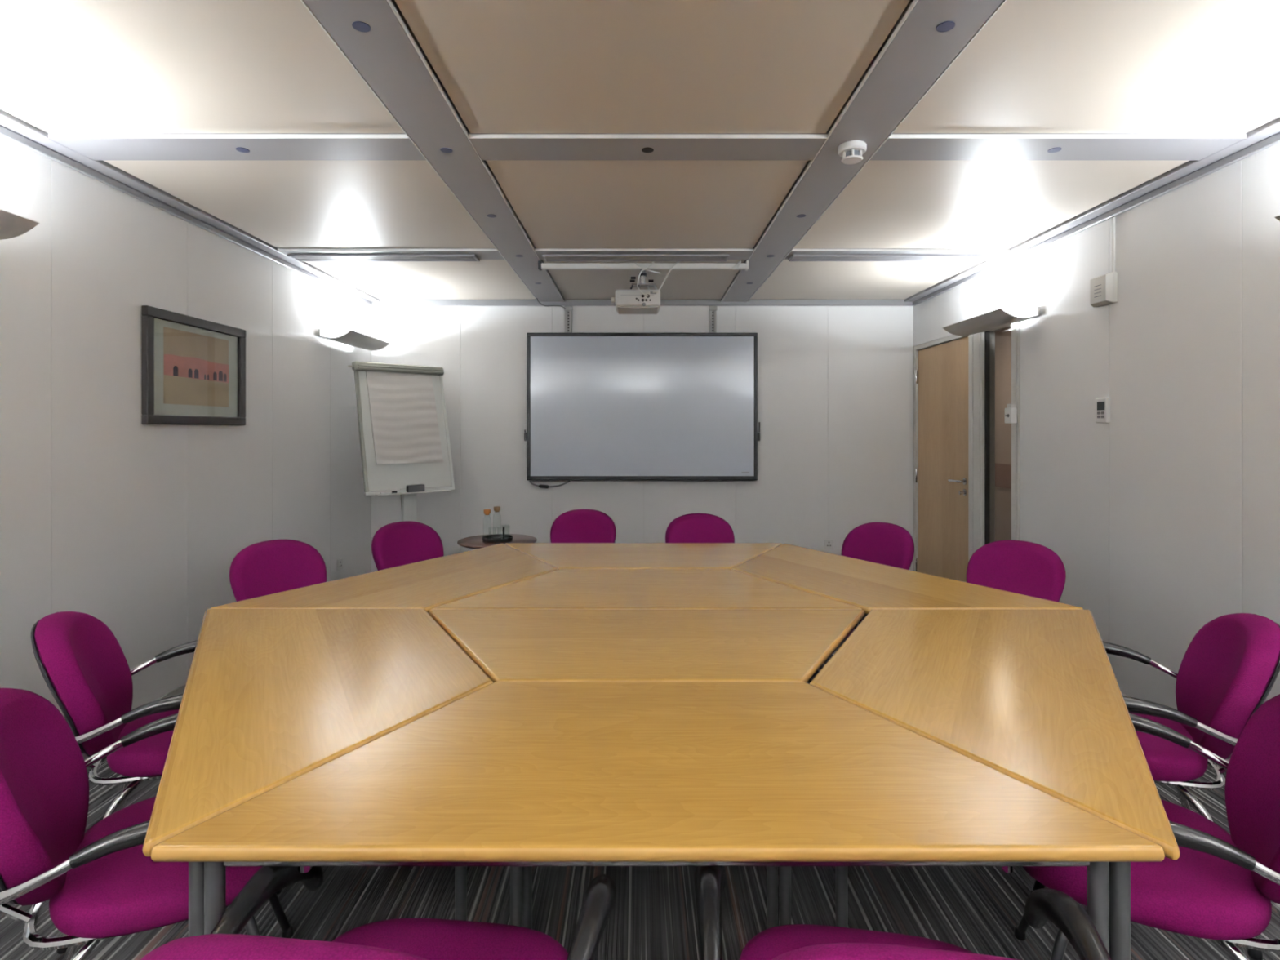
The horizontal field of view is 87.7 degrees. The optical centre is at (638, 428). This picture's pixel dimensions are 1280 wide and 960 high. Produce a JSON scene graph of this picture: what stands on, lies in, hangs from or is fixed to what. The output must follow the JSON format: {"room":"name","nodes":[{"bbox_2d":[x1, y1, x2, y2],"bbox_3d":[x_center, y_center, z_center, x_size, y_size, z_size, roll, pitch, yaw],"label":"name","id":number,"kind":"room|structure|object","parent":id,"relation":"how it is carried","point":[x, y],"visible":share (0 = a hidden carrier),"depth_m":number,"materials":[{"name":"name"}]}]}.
{"room":"conference room","nodes":[
{"label":"conference room","id":0,"kind":"room"},
{"bbox_2d":[0,136,370,713],"bbox_3d":[-2.357,0.143,2.065,0.100,2.467,7.570,0,0,0],"label":"wall","id":1,"kind":"structure","parent":0,"point":[116,519],"depth_m":3.07,"materials":[{"name":"paint"}]},
{"bbox_2d":[0,208,39,239],"bbox_3d":[-2.179,-0.681,1.910,0.254,0.067,0.750,0,0,0],"label":"wall light","id":2,"kind":"object","parent":1,"relation":"attached to","point":[11,224],"visible":1,"depth_m":2.23,"materials":[{"name":"silver metal"}]},
{"bbox_2d":[81,682,186,759],"bbox_3d":[-2.301,1.335,2.065,0.012,0.085,7.370,0,0,0],"label":"baseboard","id":3,"kind":"structure","parent":1,"relation":"attached to","point":[180,689],"depth_m":3.30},
{"bbox_2d":[0,109,380,306],"bbox_3d":[-2.261,-1.115,2.050,0.092,0.049,7.340,0,0,0],"label":"trim","id":4,"kind":"structure","parent":1,"relation":"attached to","point":[8,121],"depth_m":3.10,"materials":[{"name":"white metal"}]},
{"bbox_2d":[141,305,245,425],"bbox_3d":[-2.291,-0.297,3.478,0.030,0.552,0.777,0,0,0],"label":"framed picture","id":5,"kind":"object","parent":1,"relation":"attached to","point":[193,369],"visible":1,"depth_m":3.41,"materials":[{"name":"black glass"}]},
{"bbox_2d":[163,326,228,407],"bbox_3d":[-2.297,-0.309,3.480,0.001,0.372,0.510,0,0,0],"label":"print","id":6,"kind":"object","parent":5,"relation":"attached to","point":[196,362],"depth_m":3.45},
{"bbox_2d":[337,557,342,571],"bbox_3d":[-2.301,1.044,5.140,0.011,0.086,0.086,0,0,0],"label":"wall socket","id":7,"kind":"object","parent":1,"relation":"attached to","point":[340,562],"visible":1,"depth_m":5.13,"materials":[{"name":"white plastic"}]},
{"bbox_2d":[318,328,390,350],"bbox_3d":[-2.179,-0.681,5.135,0.254,0.067,0.750,0,0,0],"label":"wall light","id":8,"kind":"object","parent":1,"relation":"attached to","point":[353,338],"visible":1,"depth_m":5.03,"materials":[{"name":"silver metal"}]},
{"bbox_2d":[0,0,1279,302],"bbox_3d":[0.033,-1.139,2.065,4.879,0.102,7.570,0,0,0],"label":"ceiling","id":9,"kind":"structure","parent":0,"point":[508,134],"depth_m":2.36,"materials":[{"name":"paint"}]},
{"bbox_2d":[287,253,479,261],"bbox_3d":[-1.605,-1.083,4.221,1.170,0.014,0.132,0,0,0],"label":"ceiling vent","id":10,"kind":"object","parent":9,"relation":"in","point":[298,257],"visible":1,"depth_m":4.19,"materials":[{"name":"white metal"}]},
{"bbox_2d":[536,297,565,308],"bbox_3d":[-0.754,-1.058,5.654,0.275,0.063,0.071,0,0,-35],"label":"wire","id":11,"kind":"object","parent":9,"relation":"hanging from","point":[536,298],"visible":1,"depth_m":5.68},
{"bbox_2d":[542,253,728,261],"bbox_3d":[-0.018,-1.083,4.221,1.165,0.014,0.132,0,0,0],"label":"ceiling vent","id":12,"kind":"object","parent":9,"relation":"in","point":[547,257],"visible":1,"depth_m":4.19,"materials":[{"name":"grey metal"}]},
{"bbox_2d":[537,260,748,289],"bbox_3d":[0.032,-0.995,4.339,1.364,0.187,0.079,0,0,0],"label":"mount","id":13,"kind":"object","parent":9,"relation":"attached to","point":[541,266],"visible":0.94,"depth_m":4.32,"materials":[{"name":"white metal"}]},
{"bbox_2d":[611,289,660,314],"bbox_3d":[-0.018,-0.841,4.427,0.320,0.119,0.280,0,0,0],"label":"projector","id":14,"kind":"object","parent":13,"relation":"hanging from","point":[627,301],"visible":1,"depth_m":4.29,"materials":[{"name":"white plastic"}]},
{"bbox_2d":[636,261,653,296],"bbox_3d":[0.047,-0.966,4.282,0.116,0.231,0.033,0,0,-9],"label":"cable","id":15,"kind":"object","parent":14,"relation":"attached to","point":[653,261],"visible":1,"depth_m":4.28,"materials":[{"name":"white plastic"}]},
{"bbox_2d":[652,261,680,293],"bbox_3d":[0.183,-0.979,4.290,0.183,0.218,0.024,0,0,-10],"label":"cable","id":16,"kind":"object","parent":14,"relation":"attached to","point":[675,264],"visible":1,"depth_m":4.29,"materials":[{"name":"white plastic"}]},
{"bbox_2d":[635,262,660,274],"bbox_3d":[0.059,-1.037,4.303,0.164,0.072,0.010,0,0,-2],"label":"cable","id":17,"kind":"object","parent":13,"relation":"attached to","point":[638,265],"visible":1,"depth_m":4.30,"materials":[{"name":"white plastic"}]},
{"bbox_2d":[731,260,741,270],"bbox_3d":[0.630,-1.056,4.303,0.068,0.060,0.012,0,0,9],"label":"cable","id":18,"kind":"object","parent":13,"relation":"attached to","point":[740,261],"visible":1,"depth_m":4.30,"materials":[{"name":"white plastic"}]},
{"bbox_2d":[837,140,866,164],"bbox_3d":[0.822,-1.060,2.565,0.106,0.060,0.106,0,0,0],"label":"smoke detector","id":19,"kind":"object","parent":9,"relation":"attached to","point":[851,152],"visible":1,"depth_m":2.54,"materials":[{"name":"white plastic"}]},
{"bbox_2d":[788,253,994,261],"bbox_3d":[1.593,-1.083,4.221,1.255,0.014,0.132,0,0,0],"label":"ceiling vent","id":20,"kind":"object","parent":9,"relation":"in","point":[795,257],"visible":1,"depth_m":4.19,"materials":[{"name":"white metal"}]},
{"bbox_2d":[0,622,1279,959],"bbox_3d":[0.033,1.402,2.065,4.879,0.050,7.570,0,0,0],"label":"floor","id":21,"kind":"structure","parent":0,"point":[977,909],"depth_m":1.92,"materials":[{"name":"carpet"}]},
{"bbox_2d":[0,688,293,959],"bbox_3d":[-1.090,0.958,1.460,0.619,0.836,0.605,0,0,-30],"label":"armchair","id":22,"kind":"object","parent":21,"relation":"on","point":[100,883],"visible":0.62,"depth_m":1.33,"materials":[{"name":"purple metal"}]},
{"bbox_2d":[31,611,282,954],"bbox_3d":[-1.445,0.958,2.050,0.619,0.836,0.605,0,0,-28],"label":"armchair","id":23,"kind":"object","parent":21,"relation":"on","point":[82,663],"visible":0.47,"depth_m":1.87,"materials":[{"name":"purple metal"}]},
{"bbox_2d":[229,539,326,601],"bbox_3d":[-1.553,0.958,3.070,0.619,0.836,0.605,0,0,36],"label":"armchair","id":24,"kind":"object","parent":21,"relation":"on","point":[263,568],"visible":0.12,"depth_m":3.17,"materials":[{"name":"purple fabric"}]},
{"bbox_2d":[142,608,493,937],"bbox_3d":[-0.877,1.015,1.907,0.694,0.724,1.590,0,0,-30],"label":"table","id":25,"kind":"object","parent":21,"relation":"on","point":[271,697],"visible":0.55,"depth_m":1.64,"materials":[{"name":"wood"}]},
{"bbox_2d":[140,866,616,959],"bbox_3d":[-0.354,0.958,0.961,0.605,0.836,0.619,0,0,6],"label":"armchair","id":26,"kind":"object","parent":21,"relation":"on","point":[397,939],"visible":0.91,"depth_m":1.07,"materials":[{"name":"purple fabric"}]},
{"bbox_2d":[210,543,557,613],"bbox_3d":[-0.877,1.015,2.954,0.694,0.724,1.590,0,0,30],"label":"table","id":27,"kind":"object","parent":21,"relation":"on","point":[426,584],"visible":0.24,"depth_m":2.79,"materials":[{"name":"wood"}]},
{"bbox_2d":[347,361,454,521],"bbox_3d":[-1.766,0.435,5.080,0.745,1.882,0.530,0,0,-42],"label":"easel","id":28,"kind":"object","parent":21,"relation":"on","point":[390,477],"visible":0.45,"depth_m":5.07,"materials":[{"name":"white plastic"}]},
{"bbox_2d":[380,490,397,493],"bbox_3d":[-1.835,0.467,4.896,0.120,0.018,0.017,0,0,-42],"label":"marker pen","id":29,"kind":"object","parent":28,"relation":"on","point":[393,491],"visible":1,"depth_m":4.89,"materials":[{"name":"white plastic"}]},
{"bbox_2d":[365,371,443,464],"bbox_3d":[-1.802,-0.087,5.150,0.537,0.698,0.186,0,0,-42],"label":"paper pad","id":30,"kind":"object","parent":28,"relation":"attached to","point":[404,418],"visible":1,"depth_m":5.14,"materials":[{"name":"white paper"}]},
{"bbox_2d":[374,489,451,496],"bbox_3d":[-1.689,0.480,5.026,0.567,0.008,0.064,0,0,-42],"label":"tray","id":31,"kind":"object","parent":28,"relation":"on","point":[399,491],"depth_m":4.98,"materials":[{"name":"white plastic"}]},
{"bbox_2d":[406,484,424,492],"bbox_3d":[-1.684,0.449,5.035,0.130,0.054,0.046,0,0,-42],"label":"eraser","id":32,"kind":"object","parent":28,"relation":"on","point":[420,487],"visible":1,"depth_m":5.01,"materials":[{"name":"black plastic"}]},
{"bbox_2d":[371,520,444,570],"bbox_3d":[-1.167,0.958,3.712,0.619,0.836,0.605,0,0,38],"label":"armchair","id":33,"kind":"object","parent":21,"relation":"on","point":[397,544],"visible":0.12,"depth_m":3.82,"materials":[{"name":"purple fabric"}]},
{"bbox_2d":[457,533,537,548],"bbox_3d":[-0.985,1.076,4.660,0.544,0.602,0.544,0,0,0],"label":"side table","id":34,"kind":"object","parent":21,"relation":"on","point":[476,541],"visible":0.32,"depth_m":4.59,"materials":[{"name":"brown wood"}]},
{"bbox_2d":[481,533,512,542],"bbox_3d":[-0.985,0.764,4.660,0.214,0.021,0.214,0,0,0],"label":"serving tray","id":35,"kind":"object","parent":34,"relation":"on","point":[505,538],"visible":0.99,"depth_m":4.69,"materials":[{"name":"black plastic"}]},
{"bbox_2d":[483,509,491,534],"bbox_3d":[-1.051,0.664,4.630,0.058,0.210,0.058,0,0,0],"label":"water bottle","id":36,"kind":"object","parent":35,"relation":"on","point":[486,512],"visible":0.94,"depth_m":4.61,"materials":[{"name":"clear glass"}]},
{"bbox_2d":[493,506,501,538],"bbox_3d":[-0.997,0.658,4.700,0.058,0.222,0.058,0,0,0],"label":"water bottle","id":37,"kind":"object","parent":35,"relation":"on","point":[496,508],"visible":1,"depth_m":4.68,"materials":[{"name":"clear glass"}]},
{"bbox_2d":[550,509,616,542],"bbox_3d":[-0.365,0.958,4.205,0.605,0.836,0.619,0,0,0],"label":"chair","id":38,"kind":"object","parent":21,"relation":"on","point":[576,526],"visible":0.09,"depth_m":4.40,"materials":[{"name":"purple fabric"}]},
{"bbox_2d":[505,542,782,569],"bbox_3d":[0.030,1.015,3.478,1.590,0.724,0.694,0,0,0],"label":"table","id":39,"kind":"object","parent":21,"relation":"on","point":[557,555],"visible":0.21,"depth_m":3.46,"materials":[{"name":"wood"}]},
{"bbox_2d":[428,609,864,928],"bbox_3d":[0.030,1.016,2.084,1.580,0.721,0.689,0,0,0],"label":"table","id":40,"kind":"object","parent":21,"relation":"on","point":[506,645],"visible":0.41,"depth_m":2.04,"materials":[{"name":"wood"}]},
{"bbox_2d":[431,568,862,650],"bbox_3d":[0.030,1.016,2.778,1.580,0.721,0.689,0,0,0],"label":"table","id":41,"kind":"object","parent":21,"relation":"on","point":[562,588],"visible":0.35,"depth_m":2.65,"materials":[{"name":"wood"}]},
{"bbox_2d":[151,681,1164,954],"bbox_3d":[0.030,1.015,1.384,1.590,0.724,0.694,0,0,0],"label":"table","id":42,"kind":"object","parent":21,"relation":"on","point":[515,775],"visible":1,"depth_m":1.18,"materials":[{"name":"brown wood"}]},
{"bbox_2d":[665,513,734,542],"bbox_3d":[0.385,0.958,3.985,0.605,0.836,0.619,0,0,0],"label":"armchair","id":43,"kind":"object","parent":21,"relation":"on","point":[691,527],"visible":0.11,"depth_m":4.18,"materials":[{"name":"purple fabric"}]},
{"bbox_2d":[841,522,914,625],"bbox_3d":[1.198,0.958,3.671,0.619,0.836,0.605,0,0,-37],"label":"armchair","id":44,"kind":"object","parent":21,"relation":"on","point":[886,544],"visible":0.15,"depth_m":3.78,"materials":[{"name":"purple fabric"}]},
{"bbox_2d":[694,866,1111,959],"bbox_3d":[0.372,0.958,0.942,0.605,0.836,0.619,0,0,9],"label":"armchair","id":45,"kind":"object","parent":21,"relation":"on","point":[793,941],"visible":0.94,"depth_m":1.03,"materials":[{"name":"purple fabric"}]},
{"bbox_2d":[731,543,1083,620],"bbox_3d":[0.937,1.015,2.954,0.694,0.724,1.590,0,0,-30],"label":"table","id":46,"kind":"object","parent":21,"relation":"on","point":[866,585],"visible":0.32,"depth_m":2.79,"materials":[{"name":"wood"}]},
{"bbox_2d":[809,609,1180,959],"bbox_3d":[0.942,1.015,1.899,0.694,0.724,1.590,0,0,30],"label":"table","id":47,"kind":"object","parent":21,"relation":"on","point":[1033,697],"visible":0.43,"depth_m":1.63,"materials":[{"name":"wood"}]},
{"bbox_2d":[966,539,1066,602],"bbox_3d":[1.623,0.958,3.050,0.619,0.836,0.605,0,0,-36],"label":"armchair","id":48,"kind":"object","parent":21,"relation":"on","point":[1027,568],"visible":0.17,"depth_m":3.15,"materials":[{"name":"purple fabric"}]},
{"bbox_2d":[1013,693,1279,959],"bbox_3d":[1.171,0.958,1.455,0.619,0.836,0.605,0,0,30],"label":"armchair","id":49,"kind":"object","parent":21,"relation":"on","point":[1224,887],"visible":0.52,"depth_m":1.36,"materials":[{"name":"purple fabric"}]},
{"bbox_2d":[1029,613,1279,959],"bbox_3d":[1.530,0.958,2.027,0.619,0.836,0.605,0,0,27],"label":"armchair","id":50,"kind":"object","parent":21,"relation":"on","point":[1228,669],"visible":0.44,"depth_m":1.85,"materials":[{"name":"purple fabric"}]},
{"bbox_2d":[370,306,914,572],"bbox_3d":[0.033,0.143,5.800,4.879,2.467,0.100,0,0,0],"label":"wall","id":51,"kind":"structure","parent":0,"point":[835,384],"depth_m":5.75,"materials":[{"name":"paint"}]},
{"bbox_2d":[564,306,572,333],"bbox_3d":[-0.602,-0.340,5.733,0.072,1.433,0.034,0,0,0],"label":"track","id":52,"kind":"object","parent":51,"relation":"attached to","point":[568,310],"visible":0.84,"depth_m":5.72,"materials":[{"name":"white metal"}]},
{"bbox_2d":[524,333,759,479],"bbox_3d":[0.031,-0.191,5.689,2.009,1.255,0.055,0,0,0],"label":"whiteboard","id":53,"kind":"object","parent":51,"relation":"attached to","point":[600,406],"visible":1,"depth_m":5.67,"materials":[{"name":"grey plastic"}]},
{"bbox_2d":[528,480,569,487],"bbox_3d":[-0.758,0.469,5.690,0.352,0.058,0.012,0,0,0],"label":"cable","id":54,"kind":"object","parent":53,"relation":"hanging from","point":[531,482],"visible":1,"depth_m":5.69,"materials":[{"name":"black plastic"}]},
{"bbox_2d":[538,484,549,488],"bbox_3d":[-0.805,0.489,5.675,0.092,0.035,0.028,0,0,0],"label":"plug","id":55,"kind":"object","parent":54,"relation":"attached to","point":[540,486],"visible":1,"depth_m":5.66,"materials":[{"name":"black plastic"}]},
{"bbox_2d":[371,298,912,306],"bbox_3d":[0.033,-1.099,5.735,4.677,0.079,0.028,0,0,0],"label":"trim","id":56,"kind":"structure","parent":51,"relation":"attached to","point":[383,302],"depth_m":5.72,"materials":[{"name":"white metal"}]},
{"bbox_2d":[708,306,717,333],"bbox_3d":[0.640,-0.340,5.733,0.072,1.433,0.034,0,0,0],"label":"track","id":57,"kind":"object","parent":51,"relation":"attached to","point":[713,309],"visible":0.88,"depth_m":5.72,"materials":[{"name":"white metal"}]},
{"bbox_2d":[823,539,834,549],"bbox_3d":[1.640,0.994,5.744,0.086,0.086,0.011,0,0,0],"label":"wall socket","id":58,"kind":"object","parent":51,"relation":"attached to","point":[828,544],"visible":1,"depth_m":5.74,"materials":[{"name":"white plastic"}]},
{"bbox_2d":[995,327,1011,541],"bbox_3d":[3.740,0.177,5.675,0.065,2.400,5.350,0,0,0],"label":"window","id":59,"kind":"structure","parent":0,"point":[1003,337],"depth_m":6.83,"materials":[{"name":"clear glass"}]},
{"bbox_2d":[913,142,1279,710],"bbox_3d":[2.422,0.143,2.065,0.100,2.467,7.570,0,0,0],"label":"wall","id":60,"kind":"structure","parent":0,"point":[1162,518],"depth_m":3.04,"materials":[{"name":"paint"}]},
{"bbox_2d":[913,331,995,582],"bbox_3d":[2.389,0.334,5.168,0.146,2.087,1.136,0,0,0],"label":"door","id":61,"kind":"structure","parent":60,"relation":"in","point":[948,371],"depth_m":5.09,"materials":[{"name":"brown wood"}]},
{"bbox_2d":[942,306,1039,336],"bbox_3d":[2.244,-0.681,4.275,0.254,0.067,0.750,0,0,0],"label":"wall light","id":62,"kind":"object","parent":60,"relation":"attached to","point":[997,317],"visible":1,"depth_m":4.16,"materials":[{"name":"silver metal"}]},
{"bbox_2d":[984,321,1020,544],"bbox_3d":[2.410,0.334,4.370,0.103,2.087,0.445,0,0,0],"label":"door frame","id":63,"kind":"structure","parent":60,"relation":"in","point":[1015,326],"depth_m":4.20,"materials":[{"name":"white"}]},
{"bbox_2d":[1004,404,1017,423],"bbox_3d":[2.339,-0.097,4.189,0.040,0.123,0.078,0,0,0],"label":"switch","id":64,"kind":"object","parent":63,"relation":"attached to","point":[1011,412],"visible":1,"depth_m":4.16,"materials":[{"name":"white plastic"}]},
{"bbox_2d":[1006,404,1015,408],"bbox_3d":[2.343,-0.146,4.190,0.032,0.024,0.050,0,0,0],"label":"switch","id":65,"kind":"object","parent":64,"relation":"attached to","point":[1009,406],"depth_m":4.17,"materials":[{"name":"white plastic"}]},
{"bbox_2d":[904,116,1279,306],"bbox_3d":[2.326,-1.115,2.050,0.092,0.049,7.340,0,0,0],"label":"trim","id":66,"kind":"structure","parent":60,"relation":"attached to","point":[1272,127],"depth_m":3.18,"materials":[{"name":"white metal"}]},
{"bbox_2d":[1095,397,1110,422],"bbox_3d":[2.358,-0.095,3.388,0.026,0.127,0.085,0,0,0],"label":"thermostat","id":67,"kind":"object","parent":60,"relation":"attached to","point":[1102,405],"visible":1,"depth_m":3.37,"materials":[{"name":"white plastic"}]},
{"bbox_2d":[1089,271,1117,306],"bbox_3d":[2.346,-0.703,3.370,0.051,0.150,0.140,0,0,0],"label":"alarm box","id":68,"kind":"object","parent":60,"relation":"attached to","point":[1103,288],"depth_m":3.33,"materials":[{"name":"white plastic"}]},
{"bbox_2d":[1111,217,1115,271],"bbox_3d":[2.365,-0.916,3.320,0.012,0.275,0.015,0,0,0],"label":"cable conduit","id":69,"kind":"object","parent":60,"relation":"attached to","point":[1113,218],"visible":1,"depth_m":3.31,"materials":[{"name":"white plastic"}]},
{"bbox_2d":[1121,693,1230,768],"bbox_3d":[2.366,1.335,1.258,0.012,0.085,5.755,0,0,0],"label":"baseboard","id":70,"kind":"structure","parent":60,"relation":"attached to","point":[1122,694],"depth_m":2.71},
{"bbox_2d":[1274,214,1279,221],"bbox_3d":[2.244,-0.681,1.845,0.254,0.067,0.750,0,0,0],"label":"wall light","id":71,"kind":"object","parent":60,"relation":"attached to","point":[1277,217],"visible":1,"depth_m":2.21,"materials":[{"name":"silver metal"}]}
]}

